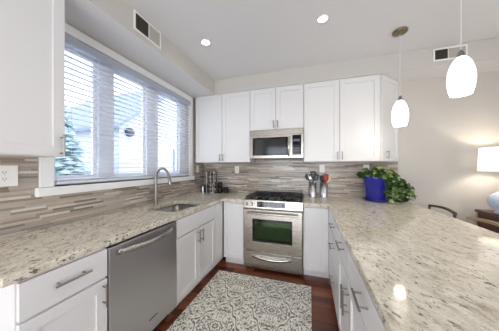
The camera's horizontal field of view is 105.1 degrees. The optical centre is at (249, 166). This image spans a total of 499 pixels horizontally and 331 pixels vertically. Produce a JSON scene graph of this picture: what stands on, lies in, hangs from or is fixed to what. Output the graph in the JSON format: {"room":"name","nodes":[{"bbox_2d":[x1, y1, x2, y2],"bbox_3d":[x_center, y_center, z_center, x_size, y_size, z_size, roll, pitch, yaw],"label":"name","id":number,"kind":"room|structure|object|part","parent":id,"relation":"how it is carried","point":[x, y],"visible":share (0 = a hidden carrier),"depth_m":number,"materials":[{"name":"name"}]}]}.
{"room":"kitchen","nodes":[
{"label":"kitchen","id":0,"kind":"room"},
{"bbox_2d":[2,22,195,237],"bbox_3d":[-1.701,-0.001,0.877,0.150,2.700,5.700,0,0,17],"label":"wall","id":1,"kind":"structure","parent":0,"point":[194,99],"depth_m":2.96,"materials":[{"name":"grey paint"}]},
{"bbox_2d":[0,165,17,186],"bbox_3d":[-1.514,0.057,1.180,0.008,0.130,0.118,0,0,17],"label":"wall outlet","id":2,"kind":"object","parent":1,"relation":"attached to","point":[8,173],"visible":1,"depth_m":1.20,"materials":[{"name":"white plastic"}]},
{"bbox_2d":[0,170,7,174],"bbox_3d":[-1.512,0.037,1.179,0.002,0.028,0.033,0,0,17],"label":"receptacle","id":3,"kind":"object","parent":2,"relation":"attached to","point":[2,172],"depth_m":1.18,"materials":[{"name":"white plastic"}]},
{"bbox_2d":[0,177,7,181],"bbox_3d":[-1.512,0.077,1.179,0.002,0.028,0.033,0,0,17],"label":"receptacle","id":4,"kind":"object","parent":2,"relation":"attached to","point":[2,179],"depth_m":1.18,"materials":[{"name":"white plastic"}]},
{"bbox_2d":[0,0,65,157],"bbox_3d":[-1.417,-0.596,0.945,0.335,1.065,0.699,0,0,17],"label":"upper cabinet","id":5,"kind":"object","parent":1,"relation":"attached to","point":[32,32],"visible":1,"depth_m":1.10,"materials":[{"name":"white paint"}]},
{"bbox_3d":[-1.179,-0.135,1.208,0.040,0.140,0.011,0,0,17],"label":"handle","id":6,"kind":"part","parent":5,"relation":"part of","materials":[{"name":"silver metal"}]},
{"bbox_2d":[0,156,203,237],"bbox_3d":[-1.209,0.184,2.175,0.008,0.500,2.611,0,0,17],"label":"backsplash","id":7,"kind":"structure","parent":1,"relation":"attached to","point":[21,211],"depth_m":1.43,"materials":[{"name":"tile"}]},
{"bbox_2d":[35,23,194,196],"bbox_3d":[-1.243,-0.449,2.219,0.167,1.315,1.865,0,0,17],"label":"window","id":8,"kind":"structure","parent":1,"relation":"in","point":[46,176],"depth_m":1.87,"materials":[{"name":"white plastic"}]},
{"bbox_3d":[-1.491,-0.446,1.629,0.030,1.090,0.330,0,0,17],"label":"sash","id":9,"kind":"part","parent":8,"relation":"part of","materials":[{"name":"glass"}]},
{"bbox_3d":[-1.290,-0.446,2.234,0.070,1.180,1.665,0,0,17],"label":"frame","id":10,"kind":"part","parent":8,"relation":"part of","materials":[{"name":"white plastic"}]},
{"bbox_2d":[54,33,190,183],"bbox_3d":[-1.188,-0.444,2.205,0.061,1.148,1.647,0,0,17],"label":"window blind","id":11,"kind":"object","parent":8,"relation":"attached to","point":[70,41],"visible":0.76,"depth_m":1.90,"materials":[{"name":"grey plastic"}]},
{"bbox_3d":[-1.390,-0.423,1.492,0.002,1.070,0.002,0,0,17],"label":"ladder cord","id":12,"kind":"part","parent":11,"relation":"part of","materials":[{"name":"white fabric"}]},
{"bbox_3d":[-1.192,0.121,2.206,0.044,0.018,1.639,0,0,17],"label":"rail","id":13,"kind":"part","parent":11,"relation":"part of","materials":[{"name":"white plastic"}]},
{"bbox_3d":[-0.952,-0.423,2.885,0.002,1.070,0.002,0,0,17],"label":"ladder cord","id":14,"kind":"part","parent":11,"relation":"part of","materials":[{"name":"white fabric"}]},
{"bbox_3d":[-1.337,-0.446,2.115,0.030,1.090,0.410,0,0,17],"label":"sash","id":15,"kind":"part","parent":8,"relation":"part of","materials":[{"name":"white plastic"}]},
{"bbox_3d":[-1.158,-0.446,2.685,0.030,1.090,0.425,0,0,17],"label":"sash","id":16,"kind":"part","parent":8,"relation":"part of","materials":[{"name":"white plastic"}]},
{"bbox_2d":[65,0,213,96],"bbox_3d":[-1.498,-1.240,0.636,0.383,0.222,5.062,0,0,17],"label":"soffit","id":17,"kind":"object","parent":1,"relation":"attached to","point":[109,22],"depth_m":1.77,"materials":[{"name":"grey paint"}]},
{"bbox_2d":[133,9,160,49],"bbox_3d":[-0.934,-1.255,1.768,0.010,0.168,0.310,0,0,17],"label":"air vent","id":18,"kind":"object","parent":17,"relation":"attached to","point":[141,25],"visible":1,"depth_m":1.74,"materials":[{"name":"white plastic"}]},
{"bbox_2d":[154,257,338,330],"bbox_3d":[0.612,1.399,0.149,5.000,0.100,5.700,0,0,17],"label":"floor","id":19,"kind":"structure","parent":0,"point":[324,317],"depth_m":2.07,"materials":[{"name":"brown wood"}]},
{"bbox_2d":[0,248,107,330],"bbox_3d":[-1.190,0.912,1.051,0.697,0.874,0.368,0,0,17],"label":"base cabinet","id":20,"kind":"object","parent":19,"relation":"on","point":[72,295],"visible":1,"depth_m":0.93,"materials":[{"name":"white paint"}]},
{"bbox_3d":[-0.904,0.949,0.961,0.020,0.582,0.359,0,0,17],"label":"door","id":21,"kind":"part","parent":20,"relation":"part of","materials":[{"name":"white paint"}]},
{"bbox_3d":[-0.876,0.554,0.953,0.040,0.011,0.150,0,0,17],"label":"handle","id":22,"kind":"part","parent":20,"relation":"part of","materials":[{"name":"silver metal"}]},
{"bbox_3d":[-0.830,0.737,1.100,0.040,0.130,0.011,0,0,17],"label":"handle","id":23,"kind":"part","parent":20,"relation":"part of","materials":[{"name":"silver metal"}]},
{"bbox_2d":[0,192,252,287],"bbox_3d":[-0.742,0.455,2.034,0.965,0.040,2.598,0,0,17],"label":"countertop","id":24,"kind":"structure","parent":20,"relation":"on","point":[23,256],"depth_m":1.21,"materials":[{"name":"beige stone"}]},
{"bbox_2d":[154,167,171,203],"bbox_3d":[-0.985,0.221,2.246,0.246,0.428,0.142,0,0,17],"label":"kitchen faucet","id":25,"kind":"object","parent":24,"relation":"on","point":[156,197],"visible":0.98,"depth_m":2.21,"materials":[{"name":"silver metal"}]},
{"bbox_3d":[-1.006,0.176,2.206,0.204,0.338,0.027,0,0,17],"label":"spout","id":26,"kind":"part","parent":25,"relation":"part of","materials":[{"name":"silver metal"}]},
{"bbox_2d":[155,204,195,211],"bbox_3d":[-0.818,0.582,2.143,0.444,0.214,0.564,0,0,17],"label":"sink","id":27,"kind":"object","parent":24,"relation":"in","point":[176,207],"visible":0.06,"depth_m":2.40,"materials":[{"name":"silver metal"}]},
{"bbox_2d":[206,171,217,192],"bbox_3d":[-0.633,0.255,3.235,0.196,0.360,0.196,0,0,17],"label":"spice rack","id":28,"kind":"object","parent":24,"relation":"on","point":[206,171],"visible":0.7,"depth_m":3.22,"materials":[{"name":"grey metal"}]},
{"bbox_2d":[223,187,229,192],"bbox_3d":[-0.383,0.391,3.192,0.102,0.088,0.082,0,0,-5],"label":"mug","id":29,"kind":"object","parent":24,"relation":"on","point":[225,189],"visible":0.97,"depth_m":3.16,"materials":[{"name":"black ceramic"}]},
{"bbox_2d":[105,221,175,330],"bbox_3d":[-1.004,0.915,1.506,0.664,0.868,0.601,0,0,17],"label":"dishwasher","id":30,"kind":"object","parent":19,"relation":"on","point":[141,268],"visible":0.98,"depth_m":1.36,"materials":[{"name":"silver metal"}]},
{"bbox_3d":[-0.716,0.534,1.415,0.060,0.044,0.517,0,0,17],"label":"handle","id":31,"kind":"part","parent":30,"relation":"part of","materials":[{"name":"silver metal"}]},
{"bbox_2d":[169,205,214,313],"bbox_3d":[-0.840,0.912,2.162,0.697,0.874,0.740,0,0,17],"label":"base cabinet","id":32,"kind":"object","parent":19,"relation":"on","point":[195,232],"visible":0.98,"depth_m":1.99,"materials":[{"name":"white paint"}]},
{"bbox_3d":[-0.610,0.949,1.896,0.020,0.582,0.361,0,0,17],"label":"door","id":33,"kind":"part","parent":32,"relation":"part of","materials":[{"name":"white paint"}]},
{"bbox_3d":[-0.554,0.564,2.073,0.020,0.160,0.731,0,0,17],"label":"drawer","id":34,"kind":"part","parent":32,"relation":"part of","materials":[{"name":"white paint"}]},
{"bbox_3d":[-0.499,0.949,2.249,0.020,0.582,0.361,0,0,17],"label":"door","id":35,"kind":"part","parent":32,"relation":"part of","materials":[{"name":"white paint"}]},
{"bbox_2d":[209,201,223,271],"bbox_3d":[-0.620,0.912,2.925,0.658,0.874,0.843,0,0,17],"label":"base cabinet","id":36,"kind":"object","parent":19,"relation":"on","point":[219,207],"visible":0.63,"depth_m":2.54,"materials":[{"name":"white paint"}]},
{"bbox_3d":[-0.412,0.862,2.526,0.020,0.766,0.202,0,0,17],"label":"filler panel","id":37,"kind":"part","parent":36,"relation":"part of","materials":[{"name":"white paint"}]},
{"bbox_2d":[224,201,243,264],"bbox_3d":[-0.127,0.912,2.886,0.298,0.874,0.620,0,0,17],"label":"base cabinet","id":38,"kind":"object","parent":19,"relation":"on","point":[233,211],"visible":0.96,"depth_m":2.60,"materials":[{"name":"white paint"}]},
{"bbox_2d":[167,270,311,330],"bbox_3d":[-0.100,1.343,1.516,1.133,0.010,1.660,0,0,17],"label":"area rug","id":39,"kind":"object","parent":19,"relation":"on","point":[230,301],"visible":1,"depth_m":1.83,"materials":[{"name":"grey fabric"}]},
{"bbox_2d":[243,191,303,275],"bbox_3d":[0.362,0.870,2.671,0.754,0.958,0.680,0,0,17],"label":"stove","id":40,"kind":"object","parent":19,"relation":"on","point":[273,221],"visible":0.99,"depth_m":2.41,"materials":[{"name":"silver metal"}]},
{"bbox_3d":[0.267,1.161,2.392,0.500,0.050,0.039,0,0,17],"label":"handle","id":41,"kind":"part","parent":40,"relation":"part of","materials":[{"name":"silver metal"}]},
{"bbox_3d":[0.270,0.592,2.376,0.645,0.024,0.063,0,0,17],"label":"handle","id":42,"kind":"part","parent":40,"relation":"part of","materials":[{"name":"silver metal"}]},
{"bbox_3d":[0.285,0.486,2.427,0.754,0.125,0.041,0,0,17],"label":"control panel","id":43,"kind":"part","parent":40,"relation":"part of","materials":[{"name":"silver metal"}]},
{"bbox_3d":[0.285,0.818,2.425,0.746,0.527,0.042,0,0,17],"label":"oven door","id":44,"kind":"part","parent":40,"relation":"part of","materials":[{"name":"silver metal"}]},
{"bbox_3d":[0.285,1.202,2.426,0.746,0.205,0.040,0,0,17],"label":"drawer","id":45,"kind":"part","parent":40,"relation":"part of","materials":[{"name":"silver metal"}]},
{"bbox_2d":[246,191,303,200],"bbox_3d":[0.378,0.417,2.721,0.754,0.052,0.574,0,0,17],"label":"cooktop","id":46,"kind":"object","parent":40,"relation":"in","point":[258,195],"depth_m":2.57,"materials":[{"name":"black metal"}]},
{"bbox_2d":[303,206,328,277],"bbox_3d":[0.890,0.912,2.566,0.305,0.874,0.620,0,0,17],"label":"base cabinet","id":47,"kind":"object","parent":19,"relation":"on","point":[315,219],"visible":0.98,"depth_m":2.28,"materials":[{"name":"white paint"}]},
{"bbox_2d":[303,196,498,330],"bbox_3d":[1.051,0.455,1.500,1.254,0.040,2.540,0,0,17],"label":"countertop","id":48,"kind":"structure","parent":47,"relation":"on","point":[421,268],"depth_m":0.87,"materials":[{"name":"beige stone"}]},
{"bbox_2d":[309,183,315,196],"bbox_3d":[0.925,0.337,2.810,0.106,0.195,0.106,0,0,17],"label":"utensil crock","id":49,"kind":"object","parent":48,"relation":"on","point":[312,186],"visible":0.98,"depth_m":2.77,"materials":[{"name":"silver metal"}]},
{"bbox_2d":[310,171,315,177],"bbox_3d":[0.923,0.245,2.779,0.073,0.355,0.026,0,0,17],"label":"spatula","id":50,"kind":"object","parent":49,"relation":"in","point":[312,173],"visible":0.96,"depth_m":2.77,"materials":[{"name":"black plastic"}]},
{"bbox_2d":[320,183,327,196],"bbox_3d":[1.073,0.337,2.763,0.106,0.195,0.106,0,0,17],"label":"utensil crock","id":51,"kind":"object","parent":48,"relation":"on","point":[323,187],"visible":0.92,"depth_m":2.72,"materials":[{"name":"silver metal"}]},
{"bbox_2d":[323,174,328,183],"bbox_3d":[1.091,0.265,2.734,0.074,0.316,0.021,0,0,17],"label":"spatula","id":52,"kind":"object","parent":51,"relation":"in","point":[325,176],"visible":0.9,"depth_m":2.73,"materials":[{"name":"red plastic"}]},
{"bbox_2d":[356,166,417,202],"bbox_3d":[1.694,0.212,2.405,0.626,0.446,0.358,0,0,34],"label":"potted plant","id":53,"kind":"object","parent":48,"relation":"on","point":[376,181],"visible":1,"depth_m":2.35,"materials":[{"name":"green plant"}]},
{"bbox_3d":[1.632,0.273,2.472,0.300,0.298,0.300,0,0,17],"label":"pot","id":54,"kind":"part","parent":53,"relation":"part of","materials":[{"name":"blue ceramic"}]},
{"bbox_2d":[329,209,329,273],"bbox_3d":[1.300,0.912,2.354,0.641,0.874,0.778,0,0,17],"label":"base cabinet","id":55,"kind":"object","parent":19,"relation":"on","point":[329,209],"visible":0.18,"depth_m":2.16,"materials":[{"name":"white paint"}]},
{"bbox_2d":[328,211,337,320],"bbox_3d":[1.074,0.912,1.702,0.680,0.874,0.598,0,0,17],"label":"base cabinet","id":56,"kind":"object","parent":19,"relation":"on","point":[333,276],"visible":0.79,"depth_m":1.72,"materials":[{"name":"white paint"}]},
{"bbox_3d":[0.797,1.094,1.789,0.020,0.292,0.589,0,0,17],"label":"drawer","id":57,"kind":"part","parent":56,"relation":"part of","materials":[{"name":"white paint"}]},
{"bbox_3d":[0.797,0.796,1.789,0.020,0.276,0.589,0,0,17],"label":"drawer","id":58,"kind":"part","parent":56,"relation":"part of","materials":[{"name":"white paint"}]},
{"bbox_3d":[0.797,0.564,1.789,0.020,0.160,0.589,0,0,17],"label":"drawer","id":59,"kind":"part","parent":56,"relation":"part of","materials":[{"name":"white paint"}]},
{"bbox_2d":[335,228,348,330],"bbox_3d":[0.921,0.912,1.216,0.680,0.874,0.419,0,0,17],"label":"base cabinet","id":60,"kind":"object","parent":19,"relation":"on","point":[343,251],"visible":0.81,"depth_m":1.28,"materials":[{"name":"white paint"}]},
{"bbox_3d":[0.610,0.534,1.292,0.040,0.011,0.160,0,0,17],"label":"handle","id":61,"kind":"part","parent":60,"relation":"part of","materials":[{"name":"silver metal"}]},
{"bbox_3d":[0.644,0.564,1.303,0.020,0.160,0.410,0,0,17],"label":"drawer","id":62,"kind":"part","parent":60,"relation":"part of","materials":[{"name":"white paint"}]},
{"bbox_3d":[0.644,0.949,1.303,0.020,0.582,0.410,0,0,17],"label":"door","id":63,"kind":"part","parent":60,"relation":"part of","materials":[{"name":"white paint"}]},
{"bbox_3d":[0.561,0.774,1.139,0.040,0.140,0.011,0,0,17],"label":"handle","id":64,"kind":"part","parent":60,"relation":"part of","materials":[{"name":"silver metal"}]},
{"bbox_2d":[342,251,386,330],"bbox_3d":[0.753,0.912,0.681,0.680,0.874,0.699,0,0,17],"label":"base cabinet","id":65,"kind":"object","parent":19,"relation":"on","point":[363,313],"visible":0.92,"depth_m":0.83,"materials":[{"name":"white paint"}]},
{"bbox_3d":[0.544,0.774,1.085,0.040,0.140,0.011,0,0,17],"label":"handle","id":66,"kind":"part","parent":65,"relation":"part of","materials":[{"name":"silver metal"}]},
{"bbox_3d":[0.476,0.949,0.769,0.020,0.582,0.690,0,0,17],"label":"door","id":67,"kind":"part","parent":65,"relation":"part of","materials":[{"name":"white paint"}]},
{"bbox_3d":[0.449,0.544,0.782,0.040,0.011,0.135,0,0,17],"label":"handle","id":68,"kind":"part","parent":65,"relation":"part of","materials":[{"name":"silver metal"}]},
{"bbox_2d":[428,204,456,217],"bbox_3d":[1.878,0.888,2.094,0.443,0.922,0.436,0,0,17],"label":"counter stool","id":69,"kind":"object","parent":19,"relation":"on","point":[454,213],"visible":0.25,"depth_m":2.00,"materials":[{"name":"brown wood"}]},
{"bbox_2d":[466,217,498,226],"bbox_3d":[1.705,0.888,1.545,0.443,0.922,0.436,0,0,17],"label":"counter stool","id":70,"kind":"object","parent":19,"relation":"on","point":[468,219],"visible":0.19,"depth_m":1.57,"materials":[{"name":"beige"}]},
{"bbox_2d":[475,209,498,232],"bbox_3d":[3.057,0.927,1.930,0.905,0.843,0.475,0,0,17],"label":"console table","id":71,"kind":"object","parent":19,"relation":"on","point":[483,214],"visible":0.34,"depth_m":2.14,"materials":[{"name":"red wood"}]},
{"bbox_2d":[477,146,498,213],"bbox_3d":[2.716,0.148,2.055,0.350,0.715,0.350,0,0,17],"label":"table lamp","id":72,"kind":"object","parent":71,"relation":"on","point":[488,157],"visible":1,"depth_m":2.05,"materials":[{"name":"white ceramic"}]},
{"bbox_3d":[2.716,-0.078,2.055,0.350,0.263,0.350,0,0,17],"label":"lamp shade","id":73,"kind":"part","parent":72,"relation":"part of","materials":[{"name":"white fabric"}]},
{"bbox_2d":[125,0,498,79],"bbox_3d":[0.612,-1.411,0.149,5.000,0.120,5.700,0,0,17],"label":"ceiling","id":74,"kind":"structure","parent":0,"point":[246,37],"depth_m":1.85,"materials":[{"name":"white paint"}]},
{"bbox_2d":[200,39,210,45],"bbox_3d":[-0.475,-1.348,2.074,0.112,0.006,0.112,0,0,17],"label":"recessed light","id":75,"kind":"object","parent":74,"relation":"in","point":[206,42],"visible":1,"depth_m":2.07,"materials":[{"name":"white paint"}]},
{"bbox_2d":[316,14,328,23],"bbox_3d":[0.669,-1.348,1.746,0.112,0.006,0.112,0,0,17],"label":"recessed light","id":76,"kind":"object","parent":74,"relation":"in","point":[323,18],"visible":1,"depth_m":1.74,"materials":[{"name":"white"}]},
{"bbox_2d":[391,27,408,126],"bbox_3d":[1.498,-0.878,1.903,0.138,0.945,0.138,0,0,40],"label":"pendant lamp","id":77,"kind":"object","parent":74,"relation":"hanging from","point":[400,112],"visible":1,"depth_m":1.86,"materials":[{"name":"white glass"}]},
{"bbox_3d":[1.498,-0.534,1.903,0.138,0.257,0.138,0,0,17],"label":"lamp shade","id":78,"kind":"part","parent":77,"relation":"part of","materials":[{"name":"white glass"}]},
{"bbox_2d":[446,0,476,97],"bbox_3d":[1.416,-0.916,1.280,0.138,0.870,0.138,0,0,40],"label":"pendant lamp","id":79,"kind":"object","parent":74,"relation":"hanging from","point":[461,80],"visible":1,"depth_m":1.25,"materials":[{"name":"white glass"}]},
{"bbox_3d":[1.416,-1.046,1.280,0.005,0.550,0.005,0,0,40],"label":"cord","id":80,"kind":"part","parent":79,"relation":"part of","materials":[{"name":"white plastic"}]},
{"bbox_3d":[1.416,-0.610,1.280,0.138,0.257,0.138,0,0,17],"label":"lamp shade","id":81,"kind":"part","parent":79,"relation":"part of","materials":[{"name":"white glass"}]},
{"bbox_2d":[236,71,498,225],"bbox_3d":[1.517,-0.001,2.773,4.850,2.700,0.150,0,0,17],"label":"wall","id":82,"kind":"structure","parent":0,"point":[440,141],"depth_m":2.39,"materials":[{"name":"grey paint"}]},
{"bbox_2d":[196,91,255,162],"bbox_3d":[-0.393,-0.598,3.091,0.931,1.061,0.373,0,0,17],"label":"upper cabinet","id":83,"kind":"object","parent":82,"relation":"attached to","point":[222,120],"visible":1,"depth_m":2.94,"materials":[{"name":"white paint"}]},
{"bbox_3d":[-0.646,-0.594,3.027,0.461,1.041,0.020,0,0,17],"label":"door","id":84,"kind":"part","parent":83,"relation":"part of","materials":[{"name":"white paint"}]},
{"bbox_3d":[-0.206,-0.594,2.888,0.443,1.041,0.020,0,0,17],"label":"door","id":85,"kind":"part","parent":83,"relation":"part of","materials":[{"name":"white paint"}]},
{"bbox_2d":[250,128,303,159],"bbox_3d":[0.410,-0.319,2.821,0.753,0.409,0.402,0,0,17],"label":"microwave","id":86,"kind":"object","parent":82,"relation":"attached to","point":[277,143],"visible":1,"depth_m":2.67,"materials":[{"name":"silver metal"}]},
{"bbox_3d":[0.286,-0.282,2.710,0.584,0.325,0.022,0,0,17],"label":"door","id":87,"kind":"part","parent":86,"relation":"part of","materials":[{"name":"silver metal"}]},
{"bbox_3d":[0.646,-0.282,2.596,0.166,0.325,0.022,0,0,17],"label":"control panel","id":88,"kind":"part","parent":86,"relation":"part of","materials":[{"name":"silver metal"}]},
{"bbox_2d":[250,84,303,130],"bbox_3d":[0.414,-0.826,2.837,0.758,0.604,0.373,0,0,17],"label":"upper cabinet","id":89,"kind":"object","parent":82,"relation":"attached to","point":[277,107],"visible":0.97,"depth_m":2.69,"materials":[{"name":"white paint"}]},
{"bbox_3d":[0.192,-0.822,2.763,0.370,0.584,0.020,0,0,17],"label":"door","id":90,"kind":"part","parent":89,"relation":"part of","materials":[{"name":"white paint"}]},
{"bbox_3d":[0.554,-0.822,2.649,0.370,0.584,0.020,0,0,17],"label":"door","id":91,"kind":"part","parent":89,"relation":"part of","materials":[{"name":"white paint"}]},
{"bbox_2d":[258,159,301,162],"bbox_3d":[0.468,-0.109,3.021,0.700,0.084,0.007,0,0,17],"label":"trim","id":92,"kind":"structure","parent":82,"relation":"attached to","point":[270,160],"depth_m":3.02,"materials":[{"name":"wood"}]},
{"bbox_2d":[204,162,397,198],"bbox_3d":[0.578,0.183,2.986,2.930,0.501,0.008,0,0,17],"label":"backsplash","id":93,"kind":"structure","parent":82,"relation":"attached to","point":[286,177],"depth_m":2.96,"materials":[{"name":"tile"}]},
{"bbox_2d":[319,165,324,172],"bbox_3d":[1.071,0.029,2.822,0.072,0.115,0.008,0,0,17],"label":"wall outlet","id":94,"kind":"object","parent":82,"relation":"attached to","point":[321,167],"visible":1,"depth_m":2.82,"materials":[{"name":"white plastic"}]},
{"bbox_2d":[304,74,379,161],"bbox_3d":[1.203,-0.598,2.588,0.891,1.061,0.373,0,0,17],"label":"upper cabinet","id":95,"kind":"object","parent":82,"relation":"attached to","point":[342,116],"visible":1,"depth_m":2.44,"materials":[{"name":"white paint"}]},
{"bbox_3d":[0.947,-0.594,2.525,0.431,1.041,0.020,0,0,17],"label":"door","id":96,"kind":"part","parent":95,"relation":"part of","materials":[{"name":"white paint"}]},
{"bbox_3d":[1.372,-0.594,2.391,0.441,1.041,0.020,0,0,17],"label":"door","id":97,"kind":"part","parent":95,"relation":"part of","materials":[{"name":"white paint"}]},
{"bbox_2d":[193,38,498,98],"bbox_3d":[1.372,-1.240,2.563,4.700,0.222,0.338,0,0,17],"label":"soffit","id":98,"kind":"structure","parent":82,"relation":"attached to","point":[419,64],"depth_m":2.37,"materials":[{"name":"grey paint"}]},
{"bbox_2d":[377,75,398,161],"bbox_3d":[1.783,-0.598,2.435,0.302,1.061,0.318,0,0,17],"label":"upper cabinet","id":99,"kind":"object","parent":82,"relation":"attached to","point":[389,87],"visible":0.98,"depth_m":2.41,"materials":[{"name":"white paint"}]},
{"bbox_2d":[433,44,467,61],"bbox_3d":[2.216,-1.256,2.114,0.300,0.140,0.010,0,0,17],"label":"air vent","id":100,"kind":"object","parent":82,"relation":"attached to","point":[446,53],"visible":0.88,"depth_m":2.12,"materials":[{"name":"white plastic"}]},
{"label":"outside","id":101,"kind":"structure","parent":0,"visible":0},
{"bbox_3d":[-17.720,1.649,16.614,39.840,0.100,65.000,0,0,17],"label":"ground","id":102,"kind":"structure","parent":101,"visible":0},
{"bbox_2d":[55,104,90,175],"bbox_3d":[-5.464,-0.154,5.791,1.834,3.506,1.712,0,0,17],"label":"conifer tree","id":103,"kind":"object","parent":102,"relation":"on","point":[59,167],"visible":0.34,"depth_m":5.71,"materials":[{"name":"green plant"}]},
{"bbox_2d":[66,91,174,173],"bbox_3d":[-6.909,-1.461,11.559,7.000,6.120,7.650,0,0,17],"label":"house","id":104,"kind":"structure","parent":102,"relation":"on","point":[169,162],"depth_m":7.96,"materials":[{"name":"grey"}]},
{"bbox_2d":[125,128,134,136],"bbox_3d":[-4.672,-1.351,7.500,0.180,0.335,0.340,0,0,17],"label":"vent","id":105,"kind":"object","parent":104,"relation":"attached to","point":[126,131],"depth_m":7.42,"materials":[{"name":"grey metal"}]}
]}

